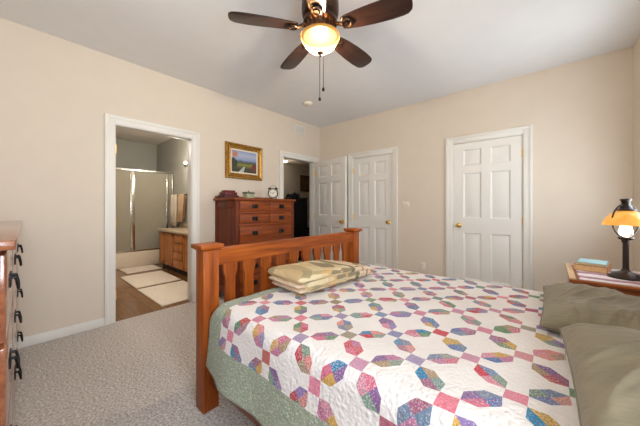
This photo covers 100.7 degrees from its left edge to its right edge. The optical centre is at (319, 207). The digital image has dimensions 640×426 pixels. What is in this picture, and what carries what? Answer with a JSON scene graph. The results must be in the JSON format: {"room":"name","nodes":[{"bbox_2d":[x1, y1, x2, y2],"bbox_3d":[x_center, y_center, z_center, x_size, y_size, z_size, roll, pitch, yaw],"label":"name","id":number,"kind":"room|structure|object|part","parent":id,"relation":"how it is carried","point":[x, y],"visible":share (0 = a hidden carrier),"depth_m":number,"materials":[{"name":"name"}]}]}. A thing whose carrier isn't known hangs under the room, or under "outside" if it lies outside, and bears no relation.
{"room":"bedroom","nodes":[
{"label":"bedroom","id":0,"kind":"room"},
{"bbox_2d":[116,139,156,170],"bbox_3d":[-4.936,-0.177,5.614,0.100,2.746,2.810,0,0,41],"label":"wall","id":1,"kind":"structure","parent":0,"point":[130,154],"depth_m":6.25,"materials":[{"name":"paint"}]},
{"bbox_2d":[13,263,275,425],"bbox_3d":[-1.454,1.220,3.476,7.963,0.060,4.465,0,0,41],"label":"floor","id":2,"kind":"structure","parent":0,"point":[140,370],"depth_m":1.89,"materials":[{"name":"carpet"}]},
{"bbox_2d":[0,221,22,425],"bbox_3d":[-1.917,0.649,1.339,1.975,1.082,0.549,0,0,42],"label":"dresser","id":3,"kind":"object","parent":2,"relation":"on","point":[10,288],"visible":1,"depth_m":1.07,"materials":[{"name":"brown wood"}]},
{"bbox_3d":[-1.287,0.635,1.085,0.600,0.320,0.022,0,0,42],"label":"drawer","id":4,"kind":"part","parent":3,"relation":"part of","materials":[{"name":"brown wood"}]},
{"bbox_3d":[-1.287,0.307,1.085,0.600,0.295,0.022,0,0,42],"label":"drawer","id":5,"kind":"part","parent":3,"relation":"part of","materials":[{"name":"brown wood"}]},
{"bbox_3d":[-1.287,0.958,1.085,0.600,0.285,0.022,0,0,42],"label":"drawer","id":6,"kind":"part","parent":3,"relation":"part of","materials":[{"name":"brown wood"}]},
{"bbox_3d":[-1.760,0.958,1.513,0.635,0.285,0.022,0,0,42],"label":"drawer","id":7,"kind":"part","parent":3,"relation":"part of","materials":[{"name":"brown wood"}]},
{"bbox_3d":[-1.760,0.635,1.513,0.635,0.320,0.022,0,0,42],"label":"drawer","id":8,"kind":"part","parent":3,"relation":"part of","materials":[{"name":"brown wood"}]},
{"bbox_3d":[-1.760,0.307,1.513,0.635,0.295,0.022,0,0,42],"label":"drawer","id":9,"kind":"part","parent":3,"relation":"part of","materials":[{"name":"brown wood"}]},
{"bbox_3d":[-1.270,0.629,1.103,0.084,0.069,0.030,0,0,42],"label":"drawer pull","id":10,"kind":"part","parent":3,"relation":"part of","materials":[{"name":"black metal"}]},
{"bbox_3d":[-1.270,0.302,1.103,0.084,0.069,0.030,0,0,42],"label":"drawer pull","id":11,"kind":"part","parent":3,"relation":"part of","materials":[{"name":"black metal"}]},
{"bbox_3d":[-2.232,0.958,1.941,0.600,0.285,0.022,0,0,42],"label":"drawer","id":12,"kind":"part","parent":3,"relation":"part of","materials":[{"name":"brown wood"}]},
{"bbox_3d":[-2.232,0.635,1.941,0.600,0.320,0.022,0,0,42],"label":"drawer","id":13,"kind":"part","parent":3,"relation":"part of","materials":[{"name":"brown wood"}]},
{"bbox_3d":[-2.232,0.307,1.941,0.600,0.295,0.022,0,0,42],"label":"drawer","id":14,"kind":"part","parent":3,"relation":"part of","materials":[{"name":"brown wood"}]},
{"bbox_3d":[-1.743,0.952,1.531,0.084,0.069,0.030,0,0,42],"label":"drawer pull","id":15,"kind":"part","parent":3,"relation":"part of","materials":[{"name":"black metal"}]},
{"bbox_3d":[-1.743,0.629,1.531,0.084,0.069,0.030,0,0,42],"label":"drawer pull","id":16,"kind":"part","parent":3,"relation":"part of","materials":[{"name":"black metal"}]},
{"bbox_3d":[-1.743,0.302,1.531,0.084,0.069,0.030,0,0,42],"label":"drawer pull","id":17,"kind":"part","parent":3,"relation":"part of","materials":[{"name":"black metal"}]},
{"bbox_3d":[-2.216,0.952,1.959,0.084,0.069,0.030,0,0,42],"label":"drawer pull","id":18,"kind":"part","parent":3,"relation":"part of","materials":[{"name":"black metal"}]},
{"bbox_3d":[-2.216,0.629,1.959,0.084,0.069,0.030,0,0,42],"label":"drawer pull","id":19,"kind":"part","parent":3,"relation":"part of","materials":[{"name":"black metal"}]},
{"bbox_3d":[-2.216,0.302,1.959,0.084,0.069,0.030,0,0,42],"label":"drawer pull","id":20,"kind":"part","parent":3,"relation":"part of","materials":[{"name":"black metal"}]},
{"bbox_2d":[119,264,161,273],"bbox_3d":[-3.474,1.188,5.133,0.510,0.016,0.569,0,0,40],"label":"bath mat","id":21,"kind":"object","parent":2,"relation":"on","point":[130,270],"visible":1,"depth_m":5.12,"materials":[{"name":"fabric"}]},
{"bbox_2d":[116,167,173,269],"bbox_3d":[-4.267,0.210,5.463,1.106,1.971,1.958,0,0,41],"label":"shower enclosure","id":22,"kind":"object","parent":2,"relation":"on","point":[143,197],"visible":0.46,"depth_m":5.40,"materials":[{"name":"clear glass"}]},
{"bbox_3d":[-4.143,0.067,4.853,0.008,1.590,1.124,0,0,41],"label":"glass panel","id":23,"kind":"part","parent":22,"relation":"part of","materials":[{"name":"clear glass"}]},
{"bbox_3d":[-3.752,0.068,5.304,0.040,1.595,0.075,0,0,41],"label":"frame post","id":24,"kind":"part","parent":22,"relation":"part of","materials":[{"name":"silver metal"}]},
{"bbox_3d":[-3.893,0.875,5.143,0.045,0.030,1.946,0,0,41],"label":"rail","id":25,"kind":"part","parent":22,"relation":"part of","materials":[{"name":"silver metal"}]},
{"bbox_3d":[-3.893,-0.750,5.143,0.045,0.050,1.946,0,0,41],"label":"rail","id":26,"kind":"part","parent":22,"relation":"part of","materials":[{"name":"silver metal"}]},
{"bbox_3d":[-3.537,0.067,5.552,0.008,1.590,0.584,0,0,41],"label":"glass panel","id":27,"kind":"part","parent":22,"relation":"part of","materials":[{"name":"clear glass"}]},
{"bbox_3d":[-3.335,0.068,5.784,0.040,1.595,0.035,0,0,41],"label":"frame post","id":28,"kind":"part","parent":22,"relation":"part of","materials":[{"name":"silver metal"}]},
{"bbox_3d":[-3.299,0.067,5.825,0.008,1.590,0.079,0,0,41],"label":"glass panel","id":29,"kind":"part","parent":22,"relation":"part of","materials":[{"name":"clear glass"}]},
{"bbox_2d":[120,270,180,288],"bbox_3d":[-2.844,1.188,4.440,0.928,0.016,0.632,0,0,42],"label":"bath mat","id":30,"kind":"object","parent":2,"relation":"on","point":[156,277],"visible":1,"depth_m":4.40,"materials":[{"name":"fabric"}]},
{"bbox_2d":[137,280,187,305],"bbox_3d":[-2.068,1.188,3.747,0.968,0.016,0.632,0,0,41],"label":"bath mat","id":31,"kind":"object","parent":2,"relation":"on","point":[174,292],"visible":0.66,"depth_m":3.68,"materials":[{"name":"fabric"}]},
{"bbox_2d":[157,223,187,276],"bbox_3d":[-2.519,0.765,4.951,1.600,0.860,0.437,0,0,41],"label":"vanity cabinet","id":32,"kind":"object","parent":2,"relation":"on","point":[173,242],"visible":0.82,"depth_m":4.86,"materials":[{"name":"brown wood"}]},
{"bbox_3d":[-3.110,0.782,5.224,0.250,0.585,0.022,0,0,41],"label":"cabinet door","id":33,"kind":"part","parent":32,"relation":"part of","materials":[{"name":"brown wood"}]},
{"bbox_3d":[-2.846,0.782,4.995,0.390,0.585,0.022,0,0,41],"label":"cabinet door","id":34,"kind":"part","parent":32,"relation":"part of","materials":[{"name":"brown wood"}]},
{"bbox_2d":[157,227,187,235],"bbox_3d":[-2.519,0.444,4.951,1.600,0.042,0.437,0,0,41],"label":"countertop","id":35,"kind":"structure","parent":32,"relation":"on","point":[183,231],"depth_m":4.91,"materials":[{"name":"stone"}]},
{"bbox_3d":[-2.518,0.568,4.709,0.420,0.126,0.025,0,0,41],"label":"drawer","id":36,"kind":"part","parent":32,"relation":"part of","materials":[{"name":"brown wood"}]},
{"bbox_3d":[-2.518,0.716,4.709,0.420,0.126,0.025,0,0,41],"label":"drawer","id":37,"kind":"part","parent":32,"relation":"part of","materials":[{"name":"brown wood"}]},
{"bbox_3d":[-2.518,0.864,4.709,0.420,0.126,0.025,0,0,41],"label":"drawer","id":38,"kind":"part","parent":32,"relation":"part of","materials":[{"name":"brown wood"}]},
{"bbox_3d":[-2.518,1.012,4.709,0.420,0.126,0.025,0,0,41],"label":"drawer","id":39,"kind":"part","parent":32,"relation":"part of","materials":[{"name":"brown wood"}]},
{"bbox_3d":[-2.200,0.782,4.434,0.360,0.585,0.022,0,0,41],"label":"cabinet door","id":40,"kind":"part","parent":32,"relation":"part of","materials":[{"name":"brown wood"}]},
{"bbox_2d":[213,196,295,298],"bbox_3d":[-0.884,0.518,3.715,0.551,1.344,1.000,0,0,41],"label":"dresser","id":41,"kind":"object","parent":2,"relation":"on","point":[240,220],"visible":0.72,"depth_m":3.43,"materials":[{"name":"brown wood"}]},
{"bbox_2d":[218,190,238,197],"bbox_3d":[-1.222,-0.174,3.539,0.170,0.108,0.210,0,0,41],"label":"box","id":42,"kind":"object","parent":41,"relation":"on","point":[224,193],"visible":0.85,"depth_m":3.48,"materials":[{"name":"red leather"}]},
{"bbox_2d":[242,191,254,197],"bbox_3d":[-0.984,-0.176,3.654,0.100,0.112,0.136,0,0,35],"label":"trinket box","id":43,"kind":"object","parent":41,"relation":"on","point":[248,194],"visible":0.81,"depth_m":3.61,"materials":[{"name":"green ceramic"}]},
{"bbox_3d":[-0.844,0.141,3.405,0.029,0.121,0.433,0,0,41],"label":"drawer","id":44,"kind":"part","parent":41,"relation":"part of","materials":[{"name":"brown wood"}]},
{"bbox_3d":[-0.844,-0.016,3.405,0.029,0.126,0.433,0,0,41],"label":"drawer","id":45,"kind":"part","parent":41,"relation":"part of","materials":[{"name":"brown wood"}]},
{"bbox_3d":[-0.708,0.955,3.563,0.029,0.174,0.850,0,0,41],"label":"drawer","id":46,"kind":"part","parent":41,"relation":"part of","materials":[{"name":"brown wood"}]},
{"bbox_3d":[-0.708,0.745,3.563,0.029,0.174,0.850,0,0,41],"label":"drawer","id":47,"kind":"part","parent":41,"relation":"part of","materials":[{"name":"brown wood"}]},
{"bbox_3d":[-0.711,0.505,3.566,0.028,1.190,0.856,0,0,41],"label":"frame","id":48,"kind":"part","parent":41,"relation":"part of","materials":[{"name":"brown wood"}]},
{"bbox_3d":[-0.708,0.325,3.563,0.029,0.174,0.850,0,0,41],"label":"drawer","id":49,"kind":"part","parent":41,"relation":"part of","materials":[{"name":"brown wood"}]},
{"bbox_2d":[268,186,277,198],"bbox_3d":[-0.694,-0.220,3.912,0.150,0.205,0.056,0,0,-11],"label":"alarm clock","id":50,"kind":"object","parent":41,"relation":"on","point":[272,193],"visible":1,"depth_m":3.89,"materials":[{"name":"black metal"}]},
{"bbox_3d":[-0.557,0.141,3.736,0.029,0.121,0.391,0,0,41],"label":"drawer","id":51,"kind":"part","parent":41,"relation":"part of","materials":[{"name":"brown wood"}]},
{"bbox_3d":[-0.557,-0.016,3.736,0.029,0.126,0.391,0,0,41],"label":"drawer","id":52,"kind":"part","parent":41,"relation":"part of","materials":[{"name":"brown wood"}]},
{"bbox_2d":[191,228,361,425],"bbox_3d":[0.624,0.672,1.486,2.230,1.036,1.688,0,0,41],"label":"bed","id":53,"kind":"object","parent":2,"relation":"on","point":[209,255],"visible":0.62,"depth_m":1.69,"materials":[{"name":"brown wood"}]},
{"bbox_3d":[-0.673,0.716,1.586,0.096,0.948,0.096,0,0,41],"label":"post","id":54,"kind":"part","parent":53,"relation":"part of","materials":[{"name":"brown wood"}]},
{"bbox_3d":[0.124,0.960,0.910,1.998,0.160,0.028,0,0,41],"label":"rail","id":55,"kind":"part","parent":53,"relation":"part of","materials":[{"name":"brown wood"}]},
{"bbox_3d":[-0.166,0.298,2.171,0.064,0.100,1.456,0,0,41],"label":"rail","id":56,"kind":"part","parent":53,"relation":"part of","materials":[{"name":"brown wood"}]},
{"bbox_3d":[0.342,0.716,2.756,0.096,0.948,0.096,0,0,41],"label":"post","id":57,"kind":"part","parent":53,"relation":"part of","materials":[{"name":"brown wood"}]},
{"bbox_2d":[565,263,639,296],"bbox_3d":[2.089,0.834,1.901,0.491,0.712,0.634,0,0,41],"label":"nightstand","id":58,"kind":"object","parent":2,"relation":"on","point":[573,277],"visible":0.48,"depth_m":1.73,"materials":[{"name":"brown wood"}]},
{"bbox_3d":[1.927,0.484,2.042,0.034,0.013,0.634,0,0,41],"label":"edge moulding","id":59,"kind":"part","parent":58,"relation":"part of","materials":[{"name":"brown wood"}]},
{"bbox_2d":[576,269,639,286],"bbox_3d":[2.108,0.487,1.885,0.410,0.003,0.580,0,0,41],"label":"table runner","id":60,"kind":"object","parent":58,"relation":"on","point":[583,275],"visible":0.48,"depth_m":1.81,"materials":[{"name":"fabric"}]},
{"bbox_2d":[573,262,611,273],"bbox_3d":[2.140,0.464,2.082,0.250,0.044,0.185,0,0,-37],"label":"box","id":61,"kind":"object","parent":60,"relation":"on","point":[608,268],"visible":0.76,"depth_m":2.01,"materials":[{"name":"brown wood"}]},
{"bbox_2d":[576,258,608,266],"bbox_3d":[2.142,0.432,2.084,0.220,0.018,0.160,0,0,-39],"label":"book","id":62,"kind":"object","parent":61,"relation":"on","point":[600,263],"visible":1,"depth_m":2.04,"materials":[{"name":"paper"}]},
{"bbox_2d":[602,199,639,280],"bbox_3d":[2.109,0.213,1.828,0.232,0.545,0.232,0,0,41],"label":"table lamp","id":63,"kind":"object","parent":60,"relation":"on","point":[624,216],"visible":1,"depth_m":1.81,"materials":[{"name":"brown metal"}]},
{"bbox_3d":[2.109,0.072,1.828,0.232,0.098,0.232,0,0,41],"label":"lamp shade","id":64,"kind":"part","parent":63,"relation":"part of","materials":[{"name":"orange glass"}]},
{"bbox_3d":[2.109,0.317,1.828,0.080,0.227,0.080,0,0,41],"label":"stem","id":65,"kind":"part","parent":63,"relation":"part of","materials":[{"name":"brown metal"}]},
{"bbox_2d":[0,18,319,337],"bbox_3d":[-1.508,-0.180,3.523,0.120,2.740,4.705,0,0,41],"label":"wall","id":66,"kind":"structure","parent":0,"point":[56,93],"depth_m":2.51,"materials":[{"name":"paint"}]},
{"bbox_2d":[18,292,223,348],"bbox_3d":[-1.794,1.147,3.091,0.014,0.085,3.437,0,0,41],"label":"baseboard","id":67,"kind":"structure","parent":66,"relation":"attached to","point":[69,330],"depth_m":2.41,"materials":[{"name":"white wood"}]},
{"bbox_2d":[104,113,199,325],"bbox_3d":[-1.896,0.120,3.060,0.141,2.139,0.954,0,0,41],"label":"door frame","id":68,"kind":"structure","parent":66,"relation":"attached to","point":[111,122],"depth_m":2.75,"materials":[{"name":"white wood"}]},
{"bbox_2d":[225,141,261,180],"bbox_3d":[-1.096,-0.663,3.871,0.042,0.500,0.610,0,0,41],"label":"landscape painting","id":69,"kind":"object","parent":66,"relation":"attached to","point":[242,161],"visible":1,"depth_m":3.85,"materials":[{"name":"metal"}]},
{"bbox_2d":[279,150,317,260],"bbox_3d":[-0.401,0.120,4.783,0.141,2.139,0.948,0,0,41],"label":"door frame","id":70,"kind":"structure","parent":66,"relation":"attached to","point":[283,155],"depth_m":5.04,"materials":[{"name":"white wood"}]},
{"bbox_2d":[294,124,304,135],"bbox_3d":[-0.362,-1.390,4.743,0.011,0.160,0.250,0,0,41],"label":"air vent","id":71,"kind":"object","parent":66,"relation":"in","point":[298,129],"visible":1,"depth_m":4.74,"materials":[{"name":"white plastic"}]},
{"bbox_2d":[314,156,347,260],"bbox_3d":[0.172,0.165,4.725,0.170,2.034,0.814,0,0,-40],"label":"door","id":72,"kind":"structure","parent":66,"relation":"in","point":[330,215],"depth_m":4.67,"materials":[{"name":"white wood"}]},
{"bbox_2d":[157,138,187,227],"bbox_3d":[-2.557,-0.177,5.343,3.850,2.746,0.100,0,0,41],"label":"wall","id":73,"kind":"structure","parent":0,"point":[172,154],"depth_m":5.77,"materials":[{"name":"paint"}]},
{"bbox_2d":[180,223,187,227],"bbox_3d":[-2.378,0.380,5.107,1.550,0.090,0.017,0,0,41],"label":"backsplash","id":74,"kind":"structure","parent":73,"relation":"attached to","point":[181,225],"depth_m":5.48,"materials":[{"name":"stone"}]},
{"bbox_3d":[-2.946,-0.255,5.566,0.771,0.031,0.072,0,0,41],"label":"towel bar","id":75,"kind":"object","parent":73,"relation":"attached to","visible":0},
{"bbox_2d":[170,194,178,226],"bbox_3d":[-3.123,0.063,5.675,0.302,0.675,0.069,0,0,41],"label":"bath towel","id":76,"kind":"object","parent":75,"relation":"hanging from","point":[174,198],"visible":0.99,"depth_m":5.65,"materials":[{"name":"beige fabric"}]},
{"bbox_2d":[176,194,185,221],"bbox_3d":[-2.856,0.008,5.442,0.332,0.565,0.069,0,0,41],"label":"hand towel","id":77,"kind":"object","parent":75,"relation":"hanging from","point":[181,197],"visible":0.98,"depth_m":5.40,"materials":[{"name":"beige fabric"}]},
{"bbox_2d":[284,164,308,226],"bbox_3d":[-1.717,-0.110,7.997,0.100,2.600,4.970,0,0,41],"label":"wall","id":78,"kind":"structure","parent":0,"point":[292,173],"depth_m":8.95,"materials":[{"name":"paint"}]},
{"bbox_2d":[300,175,308,191],"bbox_3d":[-0.524,-0.840,9.273,0.026,0.560,0.460,0,0,41],"label":"picture","id":79,"kind":"object","parent":78,"relation":"attached to","point":[304,180],"visible":0.81,"depth_m":9.27,"materials":[{"name":"brown wood"}]},
{"bbox_2d":[284,159,308,167],"bbox_3d":[-0.554,-1.460,6.988,2.980,0.100,4.970,0,0,41],"label":"ceiling","id":80,"kind":"structure","parent":0,"point":[290,162],"depth_m":8.49,"materials":[{"name":"paint"}]},
{"bbox_2d":[0,0,639,144],"bbox_3d":[-1.446,-1.600,3.470,8.183,0.100,4.705,0,0,41],"label":"ceiling","id":81,"kind":"structure","parent":0,"point":[439,48],"depth_m":2.50,"materials":[{"name":"paint"}]},
{"bbox_2d":[304,101,311,105],"bbox_3d":[-0.177,-1.528,3.927,0.132,0.043,0.132,0,0,41],"label":"smoke detector","id":82,"kind":"object","parent":81,"relation":"attached to","point":[306,103],"visible":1,"depth_m":3.88,"materials":[{"name":"beige plastic"}]},
{"bbox_2d":[228,0,412,100],"bbox_3d":[0.033,-1.147,1.885,1.180,0.805,1.134,0,0,41],"label":"ceiling fan","id":83,"kind":"object","parent":81,"relation":"hanging from","point":[319,36],"visible":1,"depth_m":1.76,"materials":[{"name":"brown wood"}]},
{"bbox_3d":[-0.376,-1.244,1.771,0.452,0.008,0.152,0,12,-12],"label":"fan blade","id":84,"kind":"part","parent":83,"relation":"part of","materials":[{"name":"brown wood"}]},
{"bbox_3d":[-0.193,-1.244,2.186,0.152,0.008,0.452,-14,7,-29],"label":"fan blade","id":85,"kind":"part","parent":83,"relation":"part of","materials":[{"name":"brown wood"}]},
{"bbox_3d":[-0.038,-1.244,1.468,0.152,0.008,0.452,12,1,6],"label":"fan blade","id":86,"kind":"part","parent":83,"relation":"part of","materials":[{"name":"brown wood"}]},
{"bbox_3d":[-0.002,-0.925,1.855,0.004,0.300,0.004,0,0,41],"label":"pull chain","id":87,"kind":"part","parent":83,"relation":"part of","materials":[{"name":"brown metal"}]},
{"bbox_3d":[0.001,-1.141,1.852,0.276,0.114,0.276,0,0,41],"label":"lamp shade","id":88,"kind":"part","parent":83,"relation":"part of","materials":[{"name":"white glass"}]},
{"bbox_3d":[0.023,-0.958,1.850,0.004,0.235,0.004,0,0,41],"label":"pull chain","id":89,"kind":"part","parent":83,"relation":"part of","materials":[{"name":"brown metal"}]},
{"bbox_3d":[0.259,-1.244,2.140,0.152,0.008,0.452,-16,-11,41],"label":"fan blade","id":90,"kind":"part","parent":83,"relation":"part of","materials":[{"name":"brown wood"}]},
{"bbox_3d":[0.354,-1.244,1.696,0.452,0.008,0.152,0,-12,24],"label":"fan blade","id":91,"kind":"part","parent":83,"relation":"part of","materials":[{"name":"brown wood"}]},
{"bbox_2d":[320,47,632,291],"bbox_3d":[1.593,-0.180,3.867,4.113,2.740,0.120,0,0,41],"label":"wall","id":92,"kind":"structure","parent":0,"point":[580,113],"depth_m":2.97,"materials":[{"name":"paint"}]},
{"bbox_2d":[353,154,391,267],"bbox_3d":[0.875,0.165,4.451,0.753,2.034,0.170,0,0,41],"label":"door","id":93,"kind":"structure","parent":92,"relation":"in","point":[372,176],"depth_m":4.41,"materials":[{"name":"white wood"}]},
{"bbox_2d":[348,146,397,268],"bbox_3d":[0.881,0.120,4.448,0.931,2.139,0.106,0,0,41],"label":"door frame","id":94,"kind":"structure","parent":92,"relation":"attached to","point":[392,150],"depth_m":4.18,"materials":[{"name":"white wood"}]},
{"bbox_2d":[402,201,409,208],"bbox_3d":[1.304,-0.035,4.028,0.116,0.116,0.016,0,0,41],"label":"light switch","id":95,"kind":"object","parent":92,"relation":"attached to","point":[405,204],"visible":1,"depth_m":4.03,"materials":[{"name":"beige plastic"}]},
{"bbox_2d":[421,262,425,269],"bbox_3d":[1.500,0.855,3.862,0.072,0.116,0.009,0,0,41],"label":"power outlet","id":96,"kind":"object","parent":92,"relation":"attached to","point":[423,264],"visible":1,"depth_m":3.86,"materials":[{"name":"beige plastic"}]},
{"bbox_2d":[454,135,522,288],"bbox_3d":[2.120,0.165,3.370,0.758,2.034,0.170,0,0,41],"label":"door","id":97,"kind":"structure","parent":92,"relation":"in","point":[488,174],"depth_m":3.33,"materials":[{"name":"white wood"}]},
{"bbox_2d":[446,125,532,289],"bbox_3d":[2.116,0.120,3.377,0.936,2.139,0.106,0,0,41],"label":"door frame","id":98,"kind":"structure","parent":92,"relation":"attached to","point":[526,131],"depth_m":3.11,"materials":[{"name":"white wood"}]},
{"bbox_2d":[633,34,639,271],"bbox_3d":[1.559,-0.180,0.782,0.120,2.740,4.585,0,0,41],"label":"wall","id":99,"kind":"structure","parent":0,"point":[636,48],"depth_m":2.45,"materials":[{"name":"paint"}]},
{"bbox_3d":[-0.520,1.216,6.958,3.070,0.049,4.970,0,0,41],"label":"floor","id":100,"kind":"structure","parent":0,"visible":0},
{"bbox_2d":[284,198,307,259],"bbox_3d":[-0.654,0.485,6.220,0.502,1.410,0.640,0,0,-35],"label":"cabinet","id":101,"kind":"object","parent":100,"relation":"on","point":[300,205],"visible":0.12,"depth_m":5.99,"materials":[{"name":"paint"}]},
{"bbox_2d":[300,227,308,260],"bbox_3d":[-0.079,0.815,5.841,0.600,0.750,0.400,0,0,41],"label":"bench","id":102,"kind":"object","parent":100,"relation":"on","point":[304,230],"visible":0.13,"depth_m":5.83,"materials":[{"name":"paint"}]},
{"bbox_3d":[0.626,0.775,1.485,1.975,0.397,1.465,0,0,41],"label":"mattress","id":103,"kind":"object","parent":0,"visible":0},
{"bbox_2d":[206,263,579,425],"bbox_3d":[0.631,0.744,1.490,1.968,0.397,1.758,0,0,41],"label":"patchwork quilt","id":104,"kind":"object","parent":103,"relation":"on","point":[385,346],"visible":0.74,"depth_m":1.09,"materials":[{"name":"multicoloured fabric"}]},
{"bbox_2d":[267,260,371,293],"bbox_3d":[0.029,0.480,1.986,0.765,0.132,0.390,0,0,-43],"label":"quilt","id":105,"kind":"object","parent":104,"relation":"on","point":[313,275],"visible":1,"depth_m":1.78,"materials":[{"name":"fabric"}]},
{"bbox_2d":[539,283,639,333],"bbox_3d":[1.406,0.487,1.289,0.505,0.128,0.764,0,0,41],"label":"pillow","id":106,"kind":"object","parent":104,"relation":"on","point":[564,304],"visible":0.84,"depth_m":1.21,"materials":[{"name":"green fabric"}]},
{"bbox_2d":[559,323,639,425],"bbox_3d":[0.951,0.462,0.651,0.505,0.179,0.764,0,0,39],"label":"pillow","id":107,"kind":"object","parent":104,"relation":"on","point":[604,361],"visible":1,"depth_m":0.70,"materials":[{"name":"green fabric"}]}
]}

